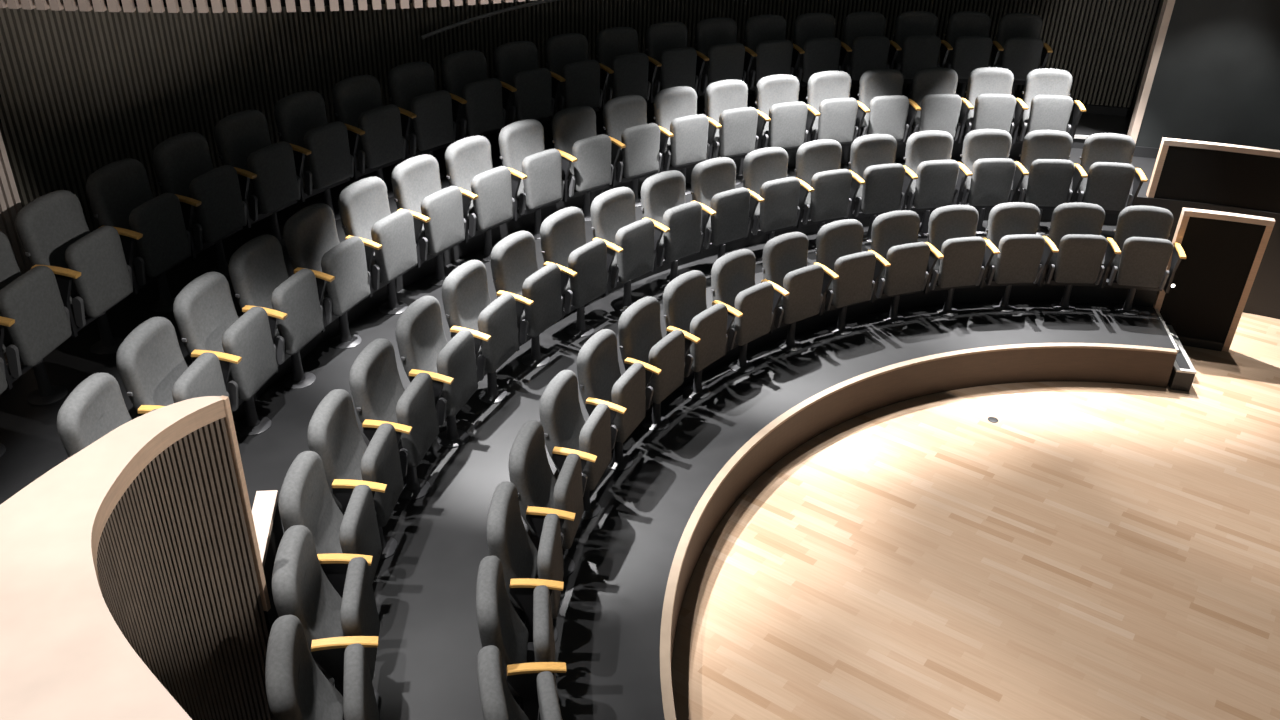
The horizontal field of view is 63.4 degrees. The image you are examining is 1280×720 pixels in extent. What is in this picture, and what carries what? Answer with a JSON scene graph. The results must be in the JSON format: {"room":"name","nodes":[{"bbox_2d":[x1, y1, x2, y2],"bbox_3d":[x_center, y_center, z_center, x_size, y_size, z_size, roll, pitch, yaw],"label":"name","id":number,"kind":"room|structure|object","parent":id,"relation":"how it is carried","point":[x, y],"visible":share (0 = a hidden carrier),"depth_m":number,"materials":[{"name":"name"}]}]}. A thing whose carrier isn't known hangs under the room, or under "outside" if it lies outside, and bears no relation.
{"room":"theater auditorium","nodes":[
{"label":"theater auditorium","id":0,"kind":"room"},
{"bbox_2d":[0,132,32,364],"bbox_3d":[-3.822,-1.049,4.827,0.214,3.190,2.210,4,30,3],"label":"wall","id":1,"kind":"structure","parent":0,"point":[10,203],"depth_m":6.04,"materials":[{"name":"wood"}]},
{"bbox_2d":[0,0,1163,266],"bbox_3d":[0.072,-2.887,8.727,13.464,4.500,3.680,-20,37,-33],"label":"wall","id":2,"kind":"structure","parent":0,"point":[82,92],"depth_m":8.11,"materials":[{"name":"black wood"}]},
{"bbox_2d":[0,0,535,12],"bbox_3d":[-1.674,-2.404,5.603,3.776,0.900,0.497,-7,31,-15],"label":"balcony","id":3,"kind":"object","parent":2,"relation":"attached to","point":[143,6],"visible":1,"depth_m":5.49,"materials":[{"name":"beige"}]},
{"bbox_2d":[420,0,559,39],"bbox_3d":[-1.131,-3.266,9.741,2.196,0.206,0.176,-22,38,-35],"label":"handrail","id":4,"kind":"object","parent":2,"relation":"attached to","point":[440,30],"visible":1,"depth_m":9.49,"materials":[{"name":"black metal"}]},
{"bbox_2d":[1074,135,1088,138],"bbox_3d":[4.901,-2.435,11.345,0.737,0.033,0.045,5,30,6],"label":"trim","id":5,"kind":"structure","parent":2,"relation":"attached to","point":[1075,136],"depth_m":11.34,"materials":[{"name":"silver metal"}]},
{"bbox_2d":[1071,103,1133,116],"bbox_3d":[5.483,-2.894,12.053,1.756,0.090,0.098,7,31,9],"label":"baseboard","id":6,"kind":"structure","parent":2,"relation":"attached to","point":[1095,109],"depth_m":12.06,"materials":[{"name":"black"}]},
{"bbox_2d":[1127,0,1174,143],"bbox_3d":[5.376,-4.038,10.268,0.074,4.145,0.140,7,31,9],"label":"trim","id":7,"kind":"structure","parent":2,"relation":"attached to","point":[1167,7],"depth_m":10.80,"materials":[{"name":"brown wood"}]},
{"bbox_2d":[671,312,1279,719],"bbox_3d":[5.572,2.474,5.398,13.000,0.100,17.000,-5,31,-12],"label":"floor","id":8,"kind":"structure","parent":0,"point":[1091,550],"depth_m":6.99,"materials":[{"name":"brown wood"}]},
{"bbox_2d":[328,220,1157,719],"bbox_3d":[0.927,0.351,7.942,3.274,0.741,9.670,25,37,34],"label":"tier","id":9,"kind":"object","parent":8,"relation":"on","point":[429,642],"visible":0.3,"depth_m":6.20,"materials":[{"name":"black"}]},
{"bbox_2d":[0,395,272,719],"bbox_3d":[-1.844,1.590,3.503,1.550,2.205,1.898,-5,31,-12],"label":"parapet","id":10,"kind":"object","parent":9,"relation":"on","point":[133,586],"visible":1,"depth_m":3.54,"materials":[{"name":"brown wood"}]},
{"bbox_2d":[252,490,283,629],"bbox_3d":[-1.727,1.146,4.851,0.098,0.834,0.667,-3,31,-9],"label":"wall","id":11,"kind":"structure","parent":9,"relation":"on","point":[265,510],"depth_m":4.75,"materials":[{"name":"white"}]},
{"bbox_2d":[265,615,378,719],"bbox_3d":[-1.212,1.489,4.170,0.432,0.955,0.556,-5,31,-12],"label":"chair","id":12,"kind":"object","parent":9,"relation":"on","point":[296,688],"visible":1,"depth_m":4.03,"materials":[{"name":"grey fabric"}]},
{"bbox_2d":[272,525,379,705],"bbox_3d":[-1.347,1.216,4.633,0.424,0.955,0.546,-2,30,-7],"label":"chair","id":13,"kind":"object","parent":9,"relation":"on","point":[331,622],"visible":0.81,"depth_m":4.46,"materials":[{"name":"grey fabric"}]},
{"bbox_2d":[279,451,381,615],"bbox_3d":[-1.467,0.943,5.096,0.432,0.955,0.561,1,30,-2],"label":"chair","id":14,"kind":"object","parent":9,"relation":"on","point":[306,499],"visible":0.71,"depth_m":4.95,"materials":[{"name":"grey fabric"}]},
{"bbox_2d":[307,389,403,559],"bbox_3d":[-1.487,0.659,5.583,0.420,0.955,0.552,4,30,3],"label":"chair","id":15,"kind":"object","parent":9,"relation":"on","point":[333,433],"visible":0.88,"depth_m":5.45,"materials":[{"name":"grey fabric"}]},
{"bbox_2d":[349,338,437,499],"bbox_3d":[-1.417,0.385,6.058,0.389,0.955,0.563,7,30,8],"label":"chair","id":16,"kind":"object","parent":9,"relation":"on","point":[379,396],"visible":0.94,"depth_m":5.94,"materials":[{"name":"grey fabric"}]},
{"bbox_2d":[395,296,477,447],"bbox_3d":[-1.253,0.114,6.535,0.415,0.955,0.566,10,31,14],"label":"chair","id":17,"kind":"object","parent":9,"relation":"on","point":[423,346],"visible":0.91,"depth_m":6.42,"materials":[{"name":"grey fabric"}]},
{"bbox_2d":[442,260,518,403],"bbox_3d":[-1.064,-0.155,7.009,0.406,0.955,0.567,13,32,19],"label":"chair","id":18,"kind":"object","parent":9,"relation":"on","point":[467,303],"visible":0.95,"depth_m":6.90,"materials":[{"name":"grey fabric"}]},
{"bbox_2d":[490,231,562,366],"bbox_3d":[-0.805,-0.407,7.457,0.406,0.955,0.562,17,33,24],"label":"chair","id":19,"kind":"object","parent":9,"relation":"on","point":[537,293],"visible":0.94,"depth_m":7.34,"materials":[{"name":"grey fabric"}]},
{"bbox_2d":[540,207,608,336],"bbox_3d":[-0.498,-0.639,7.875,0.406,0.955,0.564,21,35,29],"label":"chair","id":20,"kind":"object","parent":9,"relation":"on","point":[583,266],"visible":0.91,"depth_m":7.77,"materials":[{"name":"grey fabric"}]},
{"bbox_2d":[590,187,655,311],"bbox_3d":[-0.140,-0.855,8.267,0.410,0.955,0.566,25,37,34],"label":"chair","id":21,"kind":"object","parent":9,"relation":"on","point":[631,253],"visible":0.91,"depth_m":8.15,"materials":[{"name":"grey fabric"}]},
{"bbox_2d":[641,170,702,288],"bbox_3d":[0.257,-1.053,8.632,0.561,0.955,0.418,-24,39,-37],"label":"chair","id":22,"kind":"object","parent":9,"relation":"on","point":[678,235],"visible":0.9,"depth_m":8.52,"materials":[{"name":"grey fabric"}]},
{"bbox_2d":[691,157,750,270],"bbox_3d":[0.683,-1.229,8.960,0.559,0.955,0.413,-19,36,-32],"label":"chair","id":23,"kind":"object","parent":9,"relation":"on","point":[726,219],"visible":0.9,"depth_m":8.85,"materials":[{"name":"grey fabric"}]},
{"bbox_2d":[742,147,800,258],"bbox_3d":[1.148,-1.376,9.240,0.560,0.955,0.410,-15,34,-27],"label":"chair","id":24,"kind":"object","parent":9,"relation":"on","point":[774,196],"visible":0.9,"depth_m":9.13,"materials":[{"name":"grey fabric"}]},
{"bbox_2d":[795,139,851,248],"bbox_3d":[1.648,-1.496,9.476,0.562,0.955,0.411,-12,33,-22],"label":"chair","id":25,"kind":"object","parent":9,"relation":"on","point":[825,187],"visible":0.94,"depth_m":9.37,"materials":[{"name":"grey fabric"}]},
{"bbox_2d":[847,134,904,241],"bbox_3d":[2.174,-1.589,9.667,0.560,0.955,0.410,-8,32,-17],"label":"chair","id":26,"kind":"object","parent":9,"relation":"on","point":[877,180],"visible":0.94,"depth_m":9.56,"materials":[{"name":"grey fabric"}]},
{"bbox_2d":[901,130,959,236],"bbox_3d":[2.717,-1.654,9.810,0.562,0.955,0.416,-5,31,-12],"label":"chair","id":27,"kind":"object","parent":9,"relation":"on","point":[931,176],"visible":0.92,"depth_m":9.71,"materials":[{"name":"grey fabric"}]},
{"bbox_2d":[955,129,1015,234],"bbox_3d":[3.277,-1.693,9.910,0.564,0.955,0.412,-2,30,-7],"label":"chair","id":28,"kind":"object","parent":9,"relation":"on","point":[986,171],"visible":0.93,"depth_m":9.80,"materials":[{"name":"grey fabric"}]},
{"bbox_2d":[1011,130,1074,234],"bbox_3d":[3.846,-1.695,9.947,0.561,0.955,0.399,1,30,-1],"label":"chair","id":29,"kind":"object","parent":9,"relation":"on","point":[1044,172],"visible":0.92,"depth_m":9.83,"materials":[{"name":"grey fabric"}]},
{"bbox_2d":[1069,133,1147,235],"bbox_3d":[4.432,-1.654,9.910,0.626,0.955,0.434,4,30,4],"label":"chair","id":30,"kind":"object","parent":9,"relation":"on","point":[1105,174],"visible":0.86,"depth_m":9.80,"materials":[{"name":"grey fabric"}]},
{"bbox_2d":[234,148,1279,533],"bbox_3d":[1.577,-0.491,9.117,12.794,1.055,4.708,-15,34,-26],"label":"tier","id":31,"kind":"object","parent":8,"relation":"on","point":[267,457],"visible":0.13,"depth_m":7.36,"materials":[{"name":"black"}]},
{"bbox_2d":[57,373,156,456],"bbox_3d":[-2.477,0.563,5.065,0.411,0.955,0.563,2,30,0],"label":"chair","id":32,"kind":"object","parent":31,"relation":"on","point":[96,407],"visible":0.23,"depth_m":4.87,"materials":[{"name":"grey fabric"}]},
{"bbox_2d":[116,317,228,415],"bbox_3d":[-2.449,0.277,5.558,0.411,0.955,0.563,4,30,4],"label":"chair","id":33,"kind":"object","parent":31,"relation":"on","point":[154,373],"visible":0.52,"depth_m":5.41,"materials":[{"name":"grey fabric"}]},
{"bbox_2d":[173,272,277,435],"bbox_3d":[-2.373,-0.002,6.044,0.410,0.955,0.552,7,30,8],"label":"chair","id":34,"kind":"object","parent":31,"relation":"on","point":[206,317],"visible":0.93,"depth_m":5.93,"materials":[{"name":"grey fabric"}]},
{"bbox_2d":[228,234,323,388],"bbox_3d":[-2.249,-0.270,6.511,0.409,0.955,0.557,9,31,13],"label":"chair","id":35,"kind":"object","parent":31,"relation":"on","point":[259,277],"visible":0.9,"depth_m":6.40,"materials":[{"name":"grey fabric"}]},
{"bbox_2d":[283,203,369,348],"bbox_3d":[-2.077,-0.533,6.975,0.410,0.955,0.559,12,32,17],"label":"chair","id":36,"kind":"object","parent":31,"relation":"on","point":[312,242],"visible":0.95,"depth_m":6.87,"materials":[{"name":"grey fabric"}]},
{"bbox_2d":[338,177,417,314],"bbox_3d":[-1.856,-0.789,7.428,0.409,0.955,0.562,15,33,21],"label":"chair","id":37,"kind":"object","parent":31,"relation":"on","point":[391,247],"visible":0.96,"depth_m":7.32,"materials":[{"name":"grey fabric"}]},
{"bbox_2d":[391,154,465,285],"bbox_3d":[-1.588,-1.034,7.865,0.409,0.955,0.559,18,34,25],"label":"chair","id":38,"kind":"object","parent":31,"relation":"on","point":[437,212],"visible":0.95,"depth_m":7.75,"materials":[{"name":"grey fabric"}]},
{"bbox_2d":[445,135,514,260],"bbox_3d":[-1.277,-1.265,8.281,0.411,0.955,0.570,21,35,30],"label":"chair","id":39,"kind":"object","parent":31,"relation":"on","point":[488,202],"visible":0.92,"depth_m":8.17,"materials":[{"name":"grey fabric"}]},
{"bbox_2d":[499,119,563,239],"bbox_3d":[-0.915,-1.490,8.689,0.416,0.955,0.578,25,37,34],"label":"chair","id":40,"kind":"object","parent":31,"relation":"on","point":[537,181],"visible":0.9,"depth_m":8.59,"materials":[{"name":"grey fabric"}]},
{"bbox_2d":[552,105,613,220],"bbox_3d":[-0.511,-1.700,9.075,0.567,0.955,0.414,-24,39,-37],"label":"chair","id":41,"kind":"object","parent":31,"relation":"on","point":[586,164],"visible":0.97,"depth_m":8.96,"materials":[{"name":"grey fabric"}]},
{"bbox_2d":[603,95,661,206],"bbox_3d":[-0.082,-1.882,9.413,0.558,0.955,0.410,-21,37,-33],"label":"chair","id":42,"kind":"object","parent":31,"relation":"on","point":[635,143],"visible":0.94,"depth_m":9.30,"materials":[{"name":"grey fabric"}]},
{"bbox_2d":[653,86,709,194],"bbox_3d":[0.372,-2.037,9.706,0.558,0.955,0.410,-17,35,-29],"label":"chair","id":43,"kind":"object","parent":31,"relation":"on","point":[683,131],"visible":0.91,"depth_m":9.59,"materials":[{"name":"grey fabric"}]},
{"bbox_2d":[704,80,758,184],"bbox_3d":[0.854,-2.171,9.965,0.561,0.955,0.410,-14,34,-25],"label":"chair","id":44,"kind":"object","parent":31,"relation":"on","point":[732,128],"visible":0.88,"depth_m":9.85,"materials":[{"name":"grey fabric"}]},
{"bbox_2d":[755,74,807,176],"bbox_3d":[1.363,-2.283,10.188,0.560,0.955,0.409,-11,33,-21],"label":"chair","id":45,"kind":"object","parent":31,"relation":"on","point":[782,118],"visible":0.89,"depth_m":10.07,"materials":[{"name":"grey fabric"}]},
{"bbox_2d":[805,71,857,146],"bbox_3d":[1.890,-2.370,10.368,0.556,0.955,0.406,-8,32,-17],"label":"chair","id":46,"kind":"object","parent":31,"relation":"on","point":[832,114],"visible":0.87,"depth_m":10.25,"materials":[{"name":"grey fabric"}]},
{"bbox_2d":[855,68,908,143],"bbox_3d":[2.429,-2.431,10.505,0.559,0.955,0.409,-5,31,-12],"label":"chair","id":47,"kind":"object","parent":31,"relation":"on","point":[882,106],"visible":0.84,"depth_m":10.39,"materials":[{"name":"grey fabric"}]},
{"bbox_2d":[904,67,961,143],"bbox_3d":[2.985,-2.472,10.608,0.565,0.955,0.416,-3,30,-8],"label":"chair","id":48,"kind":"object","parent":31,"relation":"on","point":[935,104],"visible":0.84,"depth_m":10.49,"materials":[{"name":"grey fabric"}]},
{"bbox_2d":[956,67,1015,143],"bbox_3d":[3.558,-2.493,10.679,0.568,0.955,0.418,0,30,-4],"label":"chair","id":49,"kind":"object","parent":31,"relation":"on","point":[989,103],"visible":0.77,"depth_m":10.56,"materials":[{"name":"grey fabric"}]},
{"bbox_2d":[1011,68,1085,143],"bbox_3d":[4.185,-2.489,10.707,0.664,0.955,0.424,3,30,1],"label":"chair","id":50,"kind":"object","parent":31,"relation":"on","point":[1046,104],"visible":0.75,"depth_m":10.59,"materials":[{"name":"grey fabric"}]},
{"bbox_2d":[1068,112,1131,148],"bbox_3d":[5.389,-2.548,11.736,1.756,0.195,1.012,7,31,9],"label":"tier","id":51,"kind":"object","parent":31,"relation":"on","point":[1089,124],"visible":0.2,"depth_m":11.72,"materials":[{"name":"black"}]},
{"bbox_2d":[513,301,1174,719],"bbox_3d":[1.411,0.859,7.492,2.873,0.345,8.198,23,36,32],"label":"tier","id":52,"kind":"object","parent":8,"relation":"on","point":[607,623],"visible":0.64,"depth_m":7.38,"materials":[{"name":"black"}]},
{"bbox_2d":[477,645,561,719],"bbox_3d":[-0.483,1.731,4.585,0.414,0.955,0.566,-5,31,-11],"label":"chair","id":53,"kind":"object","parent":52,"relation":"on","point":[497,701],"visible":1,"depth_m":4.43,"materials":[{"name":"grey fabric"}]},
{"bbox_2d":[476,556,565,719],"bbox_3d":[-0.572,1.444,5.074,0.413,0.955,0.564,-1,30,-5],"label":"chair","id":54,"kind":"object","parent":52,"relation":"on","point":[500,626],"visible":0.85,"depth_m":4.87,"materials":[{"name":"grey fabric"}]},
{"bbox_2d":[487,482,563,641],"bbox_3d":[-0.587,1.156,5.569,0.412,0.955,0.570,3,30,1],"label":"chair","id":55,"kind":"object","parent":52,"relation":"on","point":[525,568],"visible":0.83,"depth_m":5.39,"materials":[{"name":"grey fabric"}]},
{"bbox_2d":[509,420,583,577],"bbox_3d":[-0.526,0.866,6.072,0.413,0.955,0.572,6,30,8],"label":"chair","id":56,"kind":"object","parent":52,"relation":"on","point":[540,494],"visible":0.88,"depth_m":5.92,"materials":[{"name":"grey fabric"}]},
{"bbox_2d":[539,370,611,518],"bbox_3d":[-0.390,0.583,6.567,0.414,0.955,0.573,10,31,14],"label":"chair","id":57,"kind":"object","parent":52,"relation":"on","point":[566,431],"visible":0.93,"depth_m":6.44,"materials":[{"name":"grey fabric"}]},
{"bbox_2d":[577,329,645,470],"bbox_3d":[-0.183,0.313,7.044,0.413,0.955,0.568,14,32,20],"label":"chair","id":58,"kind":"object","parent":52,"relation":"on","point":[600,379],"visible":0.93,"depth_m":6.93,"materials":[{"name":"grey fabric"}]},
{"bbox_2d":[618,296,684,430],"bbox_3d":[0.088,0.065,7.487,0.412,0.955,0.561,19,34,27],"label":"chair","id":59,"kind":"object","parent":52,"relation":"on","point":[641,340],"visible":0.91,"depth_m":7.37,"materials":[{"name":"grey fabric"}]},
{"bbox_2d":[663,270,727,398],"bbox_3d":[0.416,-0.159,7.890,0.413,0.955,0.562,24,36,32],"label":"chair","id":60,"kind":"object","parent":52,"relation":"on","point":[685,309],"visible":0.92,"depth_m":7.78,"materials":[{"name":"grey fabric"}]},
{"bbox_2d":[711,249,773,372],"bbox_3d":[0.801,-0.359,8.258,0.568,0.955,0.415,-24,39,-37],"label":"chair","id":61,"kind":"object","parent":52,"relation":"on","point":[749,305],"visible":0.92,"depth_m":8.15,"materials":[{"name":"grey fabric"}]},
{"bbox_2d":[761,232,823,351],"bbox_3d":[1.243,-0.537,8.590,0.572,0.955,0.417,-19,36,-31],"label":"chair","id":62,"kind":"object","parent":52,"relation":"on","point":[797,296],"visible":0.96,"depth_m":8.48,"materials":[{"name":"grey fabric"}]},
{"bbox_2d":[813,219,875,334],"bbox_3d":[1.730,-0.685,8.874,0.566,0.955,0.416,-14,34,-25],"label":"chair","id":63,"kind":"object","parent":52,"relation":"on","point":[848,276],"visible":0.94,"depth_m":8.77,"materials":[{"name":"grey fabric"}]},
{"bbox_2d":[869,210,929,323],"bbox_3d":[2.244,-0.798,9.097,0.561,0.955,0.414,-10,32,-19],"label":"chair","id":64,"kind":"object","parent":52,"relation":"on","point":[901,261],"visible":0.99,"depth_m":8.99,"materials":[{"name":"grey fabric"}]},
{"bbox_2d":[660,343,1176,719],"bbox_3d":[1.743,0.998,7.268,2.095,0.348,6.753,23,36,32],"label":"curved wall","id":65,"kind":"structure","parent":52,"relation":"attached to","point":[844,401],"depth_m":8.54,"materials":[{"name":"brown wood"}]},
{"bbox_2d":[922,205,985,315],"bbox_3d":[2.780,-0.873,9.258,0.561,0.955,0.412,-6,31,-13],"label":"chair","id":66,"kind":"object","parent":52,"relation":"on","point":[956,255],"visible":0.98,"depth_m":9.15,"materials":[{"name":"grey fabric"}]},
{"bbox_2d":[978,202,1044,312],"bbox_3d":[3.335,-0.912,9.358,0.564,0.955,0.414,-2,30,-7],"label":"chair","id":67,"kind":"object","parent":52,"relation":"on","point":[1014,250],"visible":0.98,"depth_m":9.26,"materials":[{"name":"grey fabric"}]},
{"bbox_2d":[1037,202,1107,311],"bbox_3d":[3.907,-0.918,9.402,0.569,0.955,0.418,2,30,-1],"label":"chair","id":68,"kind":"object","parent":52,"relation":"on","point":[1075,247],"visible":1,"depth_m":9.31,"materials":[{"name":"grey fabric"}]},
{"bbox_2d":[1099,205,1186,315],"bbox_3d":[4.519,-0.886,9.383,0.638,0.955,0.420,5,30,6],"label":"chair","id":69,"kind":"object","parent":52,"relation":"on","point":[1140,250],"visible":1,"depth_m":9.29,"materials":[{"name":"grey fabric"}]},
{"bbox_2d":[988,417,997,422],"bbox_3d":[2.911,0.492,8.548,0.084,0.006,0.084,-5,31,-12],"label":"socket","id":70,"kind":"object","parent":8,"relation":"on","point":[991,419],"visible":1,"depth_m":8.54,"materials":[{"name":"black metal"}]},
{"bbox_2d":[1166,325,1196,391],"bbox_3d":[4.797,-0.035,9.370,0.165,0.203,0.885,7,31,9],"label":"step","id":71,"kind":"structure","parent":8,"relation":"on","point":[1183,372],"depth_m":9.03,"materials":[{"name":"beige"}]},
{"bbox_2d":[1146,138,1279,318],"bbox_3d":[6.200,-1.141,9.931,2.630,1.635,0.227,14,32,20],"label":"wall","id":72,"kind":"structure","parent":8,"relation":"on","point":[1239,176],"depth_m":9.91,"materials":[{"name":"black"}]},
{"bbox_2d":[1153,208,1275,351],"bbox_3d":[5.169,-0.717,9.463,0.744,1.310,0.097,9,31,13],"label":"wall","id":73,"kind":"structure","parent":8,"relation":"on","point":[1224,251],"depth_m":9.39,"materials":[{"name":"black"}]},
{"bbox_2d":[1155,309,1178,351],"bbox_3d":[4.721,-0.272,9.299,0.024,0.020,0.800,7,31,9],"label":"trim","id":74,"kind":"structure","parent":73,"relation":"attached to","point":[1157,310],"depth_m":9.26,"materials":[{"name":"silver metal"}]},
{"bbox_2d":[1135,0,1279,149],"bbox_3d":[6.962,-3.677,9.739,3.367,4.145,0.302,15,33,21],"label":"wall","id":75,"kind":"structure","parent":0,"point":[1216,79],"depth_m":10.67,"materials":[{"name":"black paint"}]},
{"bbox_2d":[1133,146,1158,158],"bbox_3d":[6.878,-1.908,10.707,3.321,0.110,0.226,15,33,21],"label":"baseboard","id":76,"kind":"structure","parent":75,"relation":"attached to","point":[1146,152],"depth_m":11.19,"materials":[{"name":"black"}]},
{"bbox_3d":[0.252,-0.608,8.743,10.314,0.555,7.021,-5,31,-12],"label":"tier","id":77,"kind":"object","parent":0,"visible":0},
{"bbox_2d":[0,87,1070,504],"bbox_3d":[-0.367,-1.294,8.982,12.203,0.354,3.783,-25,40,-38],"label":"tier","id":78,"kind":"object","parent":77,"relation":"on","point":[30,437],"visible":0.1,"depth_m":6.88,"materials":[{"name":"black"}]},
{"bbox_2d":[0,357,7,457],"bbox_3d":[-3.430,0.093,5.113,0.410,0.955,0.563,3,30,1],"label":"chair","id":79,"kind":"object","parent":78,"relation":"on","point":[3,383],"visible":1,"depth_m":5.34,"materials":[{"name":"grey plastic"}]},
{"bbox_2d":[0,231,71,405],"bbox_3d":[-3.383,-0.195,5.611,0.408,0.955,0.571,5,30,5],"label":"chair","id":80,"kind":"object","parent":78,"relation":"on","point":[34,318],"visible":1,"depth_m":5.58,"materials":[{"name":"grey fabric"}]},
{"bbox_2d":[15,190,132,354],"bbox_3d":[-3.288,-0.482,6.111,0.409,0.955,0.565,7,31,9],"label":"chair","id":81,"kind":"object","parent":78,"relation":"on","point":[92,273],"visible":0.97,"depth_m":6.00,"materials":[{"name":"grey fabric"}]},
{"bbox_2d":[86,158,190,312],"bbox_3d":[-3.152,-0.761,6.598,0.410,0.955,0.565,10,31,13],"label":"chair","id":82,"kind":"object","parent":78,"relation":"on","point":[154,237],"visible":0.94,"depth_m":6.49,"materials":[{"name":"grey fabric"}]},
{"bbox_2d":[152,132,246,276],"bbox_3d":[-2.974,-1.032,7.075,0.412,0.955,0.564,12,32,17],"label":"chair","id":83,"kind":"object","parent":78,"relation":"on","point":[213,207],"visible":0.93,"depth_m":6.97,"materials":[{"name":"grey fabric"}]},
{"bbox_2d":[214,109,300,246],"bbox_3d":[-2.758,-1.294,7.540,0.412,0.955,0.568,15,32,21],"label":"chair","id":84,"kind":"object","parent":78,"relation":"on","point":[268,179],"visible":0.93,"depth_m":7.43,"materials":[{"name":"grey fabric"}]},
{"bbox_2d":[274,90,353,220],"bbox_3d":[-2.497,-1.549,7.993,0.410,0.955,0.569,17,33,24],"label":"chair","id":85,"kind":"object","parent":78,"relation":"on","point":[321,150],"visible":0.9,"depth_m":7.88,"materials":[{"name":"grey fabric"}]},
{"bbox_2d":[332,75,405,198],"bbox_3d":[-2.193,-1.790,8.426,0.410,0.955,0.564,20,35,28],"label":"chair","id":86,"kind":"object","parent":78,"relation":"on","point":[374,129],"visible":0.94,"depth_m":8.31,"materials":[{"name":"grey fabric"}]},
{"bbox_2d":[387,61,455,178],"bbox_3d":[-1.855,-2.015,8.834,0.410,0.955,0.564,23,36,32],"label":"chair","id":87,"kind":"object","parent":78,"relation":"on","point":[426,115],"visible":0.9,"depth_m":8.72,"materials":[{"name":"grey fabric"}]},
{"bbox_2d":[441,50,505,161],"bbox_3d":[-1.482,-2.226,9.218,0.410,0.955,0.565,26,38,35],"label":"chair","id":88,"kind":"object","parent":78,"relation":"on","point":[477,104],"visible":0.87,"depth_m":9.10,"materials":[{"name":"grey fabric"}]},
{"bbox_2d":[494,41,554,125],"bbox_3d":[-1.077,-2.419,9.574,0.561,0.955,0.408,-24,39,-37],"label":"chair","id":89,"kind":"object","parent":78,"relation":"on","point":[526,87],"visible":0.88,"depth_m":9.45,"materials":[{"name":"grey fabric"}]},
{"bbox_2d":[545,33,602,118],"bbox_3d":[-0.643,-2.592,9.898,0.561,0.955,0.407,-20,37,-33],"label":"chair","id":90,"kind":"object","parent":78,"relation":"on","point":[575,78],"visible":0.83,"depth_m":9.77,"materials":[{"name":"grey fabric"}]},
{"bbox_2d":[596,27,650,110],"bbox_3d":[-0.183,-2.748,10.193,0.562,0.955,0.410,-17,35,-30],"label":"chair","id":91,"kind":"object","parent":78,"relation":"on","point":[623,70],"visible":0.88,"depth_m":10.07,"materials":[{"name":"grey fabric"}]},
{"bbox_2d":[645,21,698,102],"bbox_3d":[0.301,-2.888,10.462,0.561,0.955,0.411,-14,34,-26],"label":"chair","id":92,"kind":"object","parent":78,"relation":"on","point":[672,63],"visible":0.81,"depth_m":10.34,"materials":[{"name":"grey fabric"}]},
{"bbox_2d":[695,17,745,96],"bbox_3d":[0.804,-3.007,10.697,0.561,0.955,0.409,-12,33,-22],"label":"chair","id":93,"kind":"object","parent":78,"relation":"on","point":[719,56],"visible":0.83,"depth_m":10.57,"materials":[{"name":"grey fabric"}]},
{"bbox_2d":[743,14,793,90],"bbox_3d":[1.326,-3.104,10.894,0.555,0.955,0.405,-9,32,-19],"label":"chair","id":94,"kind":"object","parent":78,"relation":"on","point":[768,52],"visible":0.81,"depth_m":10.77,"materials":[{"name":"grey fabric"}]},
{"bbox_2d":[791,13,840,86],"bbox_3d":[1.855,-3.175,11.048,0.552,0.955,0.405,-7,31,-15],"label":"chair","id":95,"kind":"object","parent":78,"relation":"on","point":[816,49],"visible":0.82,"depth_m":10.92,"materials":[{"name":"grey fabric"}]},
{"bbox_2d":[839,11,889,100],"bbox_3d":[2.396,-3.229,11.171,0.565,0.955,0.414,-5,31,-11],"label":"chair","id":96,"kind":"object","parent":78,"relation":"on","point":[865,47],"visible":0.77,"depth_m":11.05,"materials":[{"name":"grey fabric"}]},
{"bbox_2d":[888,11,940,99],"bbox_3d":[2.966,-3.269,11.275,0.572,0.955,0.418,-2,30,-7],"label":"chair","id":97,"kind":"object","parent":78,"relation":"on","point":[915,46],"visible":0.8,"depth_m":11.16,"materials":[{"name":"grey fabric"}]},
{"bbox_2d":[940,11,992,97],"bbox_3d":[3.548,-3.289,11.342,0.562,0.955,0.412,0,30,-3],"label":"chair","id":98,"kind":"object","parent":78,"relation":"on","point":[967,47],"visible":0.75,"depth_m":11.23,"materials":[{"name":"grey fabric"}]},
{"bbox_2d":[991,13,1052,95],"bbox_3d":[4.132,-3.278,11.358,0.596,0.955,0.418,2,30,0],"label":"chair","id":99,"kind":"object","parent":78,"relation":"on","point":[1018,48],"visible":0.76,"depth_m":11.24,"materials":[{"name":"grey fabric"}]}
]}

